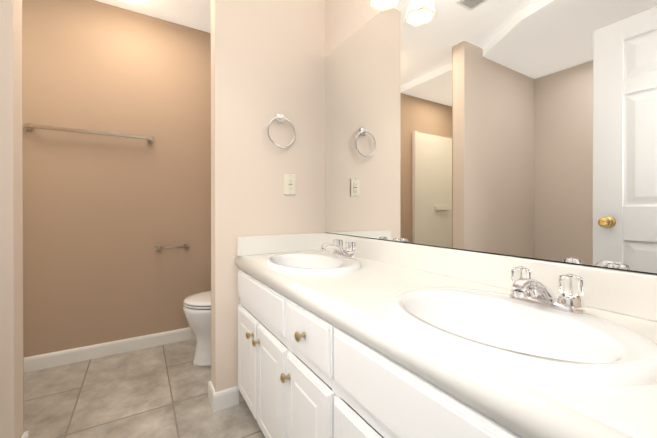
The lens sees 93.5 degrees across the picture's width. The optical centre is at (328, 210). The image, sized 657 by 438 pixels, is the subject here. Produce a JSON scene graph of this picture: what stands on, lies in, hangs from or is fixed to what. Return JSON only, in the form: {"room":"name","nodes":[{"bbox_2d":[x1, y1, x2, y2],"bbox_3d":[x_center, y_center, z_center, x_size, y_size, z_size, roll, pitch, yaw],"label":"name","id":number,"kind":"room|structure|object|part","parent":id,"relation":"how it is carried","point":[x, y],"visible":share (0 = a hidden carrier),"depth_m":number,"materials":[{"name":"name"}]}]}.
{"room":"bathroom","nodes":[
{"label":"bathroom","id":0,"kind":"room"},
{"bbox_2d":[22,0,210,356],"bbox_3d":[-1.772,-0.210,2.046,2.820,2.430,0.100,0,0,-31],"label":"wall","id":1,"kind":"structure","parent":0,"point":[103,215],"depth_m":2.15,"materials":[{"name":"paint"}]},
{"bbox_2d":[23,123,152,141],"bbox_3d":[-1.573,-0.517,2.070,0.693,0.038,0.062,0,0,-31],"label":"towel bar","id":2,"kind":"object","parent":1,"relation":"attached to","point":[28,126],"visible":1,"depth_m":2.02,"materials":[{"name":"silver metal"}]},
{"bbox_2d":[24,327,194,372],"bbox_3d":[-1.308,0.960,2.268,1.800,0.090,0.012,0,0,-31],"label":"baseboard","id":3,"kind":"structure","parent":1,"relation":"attached to","point":[52,359],"depth_m":2.12,"materials":[{"name":"white wood"}]},
{"bbox_2d":[155,243,187,249],"bbox_3d":[-1.169,0.277,2.315,0.222,0.034,0.070,0,0,-31],"label":"paper holder","id":4,"kind":"object","parent":1,"relation":"attached to","point":[158,247],"visible":1,"depth_m":2.29,"materials":[{"name":"silver metal"}]},
{"bbox_2d":[24,338,264,437],"bbox_3d":[-0.704,1.061,0.400,2.920,0.100,4.030,0,0,-31],"label":"floor","id":5,"kind":"structure","parent":0,"point":[160,391],"depth_m":1.62,"materials":[{"name":"tile"}]},
{"bbox_2d":[183,290,210,366],"bbox_3d":[-0.628,0.618,2.174,0.722,0.775,0.485,0,0,-31],"label":"toilet","id":6,"kind":"object","parent":5,"relation":"on","point":[197,309],"visible":0.27,"depth_m":1.97,"materials":[{"name":"white ceramic"}]},
{"bbox_3d":[-0.718,0.595,2.119,0.507,0.048,0.378,0,0,-31],"label":"seat","id":7,"kind":"part","parent":6,"relation":"part of","materials":[{"name":"white plastic"}]},
{"bbox_2d":[238,269,518,437],"bbox_3d":[0.156,0.659,1.052,0.566,0.700,1.606,0,0,-31],"label":"bathroom vanity","id":8,"kind":"object","parent":5,"relation":"on","point":[342,336],"depth_m":0.85,"materials":[{"name":"painted wood"},{"name":"cultured marble"},{"name":"brass"}]},
{"bbox_3d":[-0.387,0.705,1.472,0.018,0.435,0.300,0,0,-31],"label":"door","id":9,"kind":"part","parent":8,"relation":"part of","materials":[{"name":"white wood"}]},
{"bbox_3d":[-0.348,0.553,1.363,0.030,0.031,0.031,0,0,-31],"label":"knob","id":10,"kind":"part","parent":8,"relation":"part of","materials":[{"name":"gold metal"}]},
{"bbox_3d":[-0.305,0.553,1.291,0.030,0.031,0.031,0,0,-31],"label":"knob","id":11,"kind":"part","parent":8,"relation":"part of","materials":[{"name":"gold metal"}]},
{"bbox_3d":[-0.225,0.706,1.208,0.018,0.435,0.300,0,0,-31],"label":"door","id":12,"kind":"part","parent":8,"relation":"part of","materials":[{"name":"white wood"}]},
{"bbox_3d":[-0.145,0.559,1.030,0.030,0.031,0.031,0,0,-31],"label":"knob","id":13,"kind":"part","parent":8,"relation":"part of","materials":[{"name":"gold metal"}]},
{"bbox_3d":[-0.086,0.381,0.934,0.030,0.031,0.031,0,0,-31],"label":"knob drawer","id":14,"kind":"part","parent":8,"relation":"part of","materials":[{"name":"gold metal"}]},
{"bbox_3d":[-0.066,0.707,0.948,0.018,0.435,0.290,0,0,-31],"label":"door","id":15,"kind":"part","parent":8,"relation":"part of","materials":[{"name":"white wood"}]},
{"bbox_3d":[-0.066,0.381,0.947,0.018,0.143,0.290,0,0,-31],"label":"drawer","id":16,"kind":"part","parent":8,"relation":"part of","materials":[{"name":"white wood"}]},
{"bbox_3d":[0.101,0.708,0.676,0.018,0.435,0.328,0,0,-31],"label":"door","id":17,"kind":"part","parent":8,"relation":"part of","materials":[{"name":"white wood"}]},
{"bbox_2d":[235,257,656,437],"bbox_3d":[0.171,0.270,1.047,0.544,0.062,1.626,0,0,-31],"label":"countertop","id":18,"kind":"structure","parent":8,"relation":"on","point":[522,411],"depth_m":0.53,"materials":[{"name":"white stone"}]},
{"bbox_2d":[247,249,386,280],"bbox_3d":[-0.074,0.293,1.381,0.398,0.147,0.512,0,0,-31],"label":"sink","id":19,"kind":"object","parent":18,"relation":"in","point":[298,263],"depth_m":1.40,"materials":[{"name":"white ceramic"}]},
{"bbox_2d":[319,237,358,256],"bbox_3d":[0.032,0.183,1.422,0.150,0.081,0.158,0,0,-31],"label":"faucet","id":20,"kind":"object","parent":18,"relation":"on","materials":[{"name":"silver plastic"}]},
{"bbox_2d":[351,277,656,428],"bbox_3d":[0.364,0.296,0.664,0.398,0.147,0.512,0,0,-31],"label":"sink","id":21,"kind":"object","parent":18,"relation":"in","point":[603,362],"depth_m":0.60,"materials":[{"name":"white ceramic"}]},
{"bbox_2d":[503,265,594,312],"bbox_3d":[0.470,0.185,0.705,0.150,0.081,0.158,0,0,-31],"label":"faucet","id":22,"kind":"object","parent":18,"relation":"on","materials":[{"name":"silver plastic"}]},
{"bbox_2d":[95,0,210,32],"bbox_3d":[-0.704,-1.469,0.392,2.920,0.100,4.030,0,0,-31],"label":"ceiling","id":23,"kind":"structure","parent":0,"point":[195,14],"depth_m":2.20,"materials":[{"name":"white paint"}]},
{"bbox_2d":[122,0,147,3],"bbox_3d":[-1.268,-1.382,1.946,0.270,0.083,0.270,0,0,-31],"label":"ceiling light","id":24,"kind":"object","parent":23,"relation":"attached to","point":[136,1],"visible":1,"depth_m":2.00,"materials":[{"name":"white glass"}]},
{"bbox_2d":[0,0,324,437],"bbox_3d":[-1.255,-0.207,1.202,2.820,2.430,0.120,0,0,-31],"label":"wall","id":25,"kind":"structure","parent":0,"point":[267,61],"depth_m":1.61,"materials":[{"name":"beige paint"}]},
{"bbox_2d":[209,381,214,408],"bbox_3d":[-0.605,0.962,1.603,0.012,0.090,0.120,0,0,-31],"label":"baseboard","id":26,"kind":"structure","parent":25,"relation":"attached to","point":[211,390],"depth_m":1.60,"materials":[{"name":"white wood"}]},
{"bbox_2d":[213,386,238,411],"bbox_3d":[-0.522,0.962,1.577,0.127,0.090,0.012,0,0,-31],"label":"baseboard","id":27,"kind":"structure","parent":25,"relation":"attached to","point":[225,398],"depth_m":1.57,"materials":[{"name":"white wood"}]},
{"bbox_2d":[237,233,322,256],"bbox_3d":[-0.251,0.189,1.730,0.513,0.100,0.020,0,0,-31],"label":"backsplash","id":28,"kind":"structure","parent":25,"relation":"attached to","point":[269,243],"depth_m":1.70,"materials":[{"name":"white stone"}]},
{"bbox_2d":[267,113,295,147],"bbox_3d":[-0.263,-0.441,1.710,0.172,0.194,0.043,0,0,-31],"label":"towel ring","id":29,"kind":"object","parent":25,"relation":"attached to","point":[279,117],"visible":0.96,"depth_m":1.70,"materials":[{"name":"silver metal"}]},
{"bbox_2d":[284,174,295,194],"bbox_3d":[-0.219,-0.146,1.758,0.072,0.118,0.010,0,0,-31],"label":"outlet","id":30,"kind":"object","parent":25,"relation":"attached to","point":[289,184],"visible":1,"depth_m":1.75,"materials":[{"name":"beige plastic"}]},
{"bbox_2d":[323,233,656,320],"bbox_3d":[0.395,0.190,1.184,0.019,0.100,1.626,0,0,-31],"label":"backsplash","id":31,"kind":"structure","parent":25,"relation":"attached to","point":[618,291],"depth_m":0.93,"materials":[{"name":"white stone"}]},
{"bbox_2d":[325,0,656,274],"bbox_3d":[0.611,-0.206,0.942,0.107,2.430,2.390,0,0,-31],"label":"mirror","id":32,"kind":"object","parent":31,"relation":"on","point":[522,128],"depth_m":0.97,"materials":[{"name":"clear glass"}]},
{"bbox_2d":[370,0,398,11],"bbox_3d":[0.358,-1.020,1.096,0.172,0.333,0.620,0,0,-31],"label":"sconce","id":33,"kind":"object","parent":32,"relation":"attached to","point":[382,5],"visible":1,"depth_m":1.31,"materials":[{"name":"white glass"}]}
]}

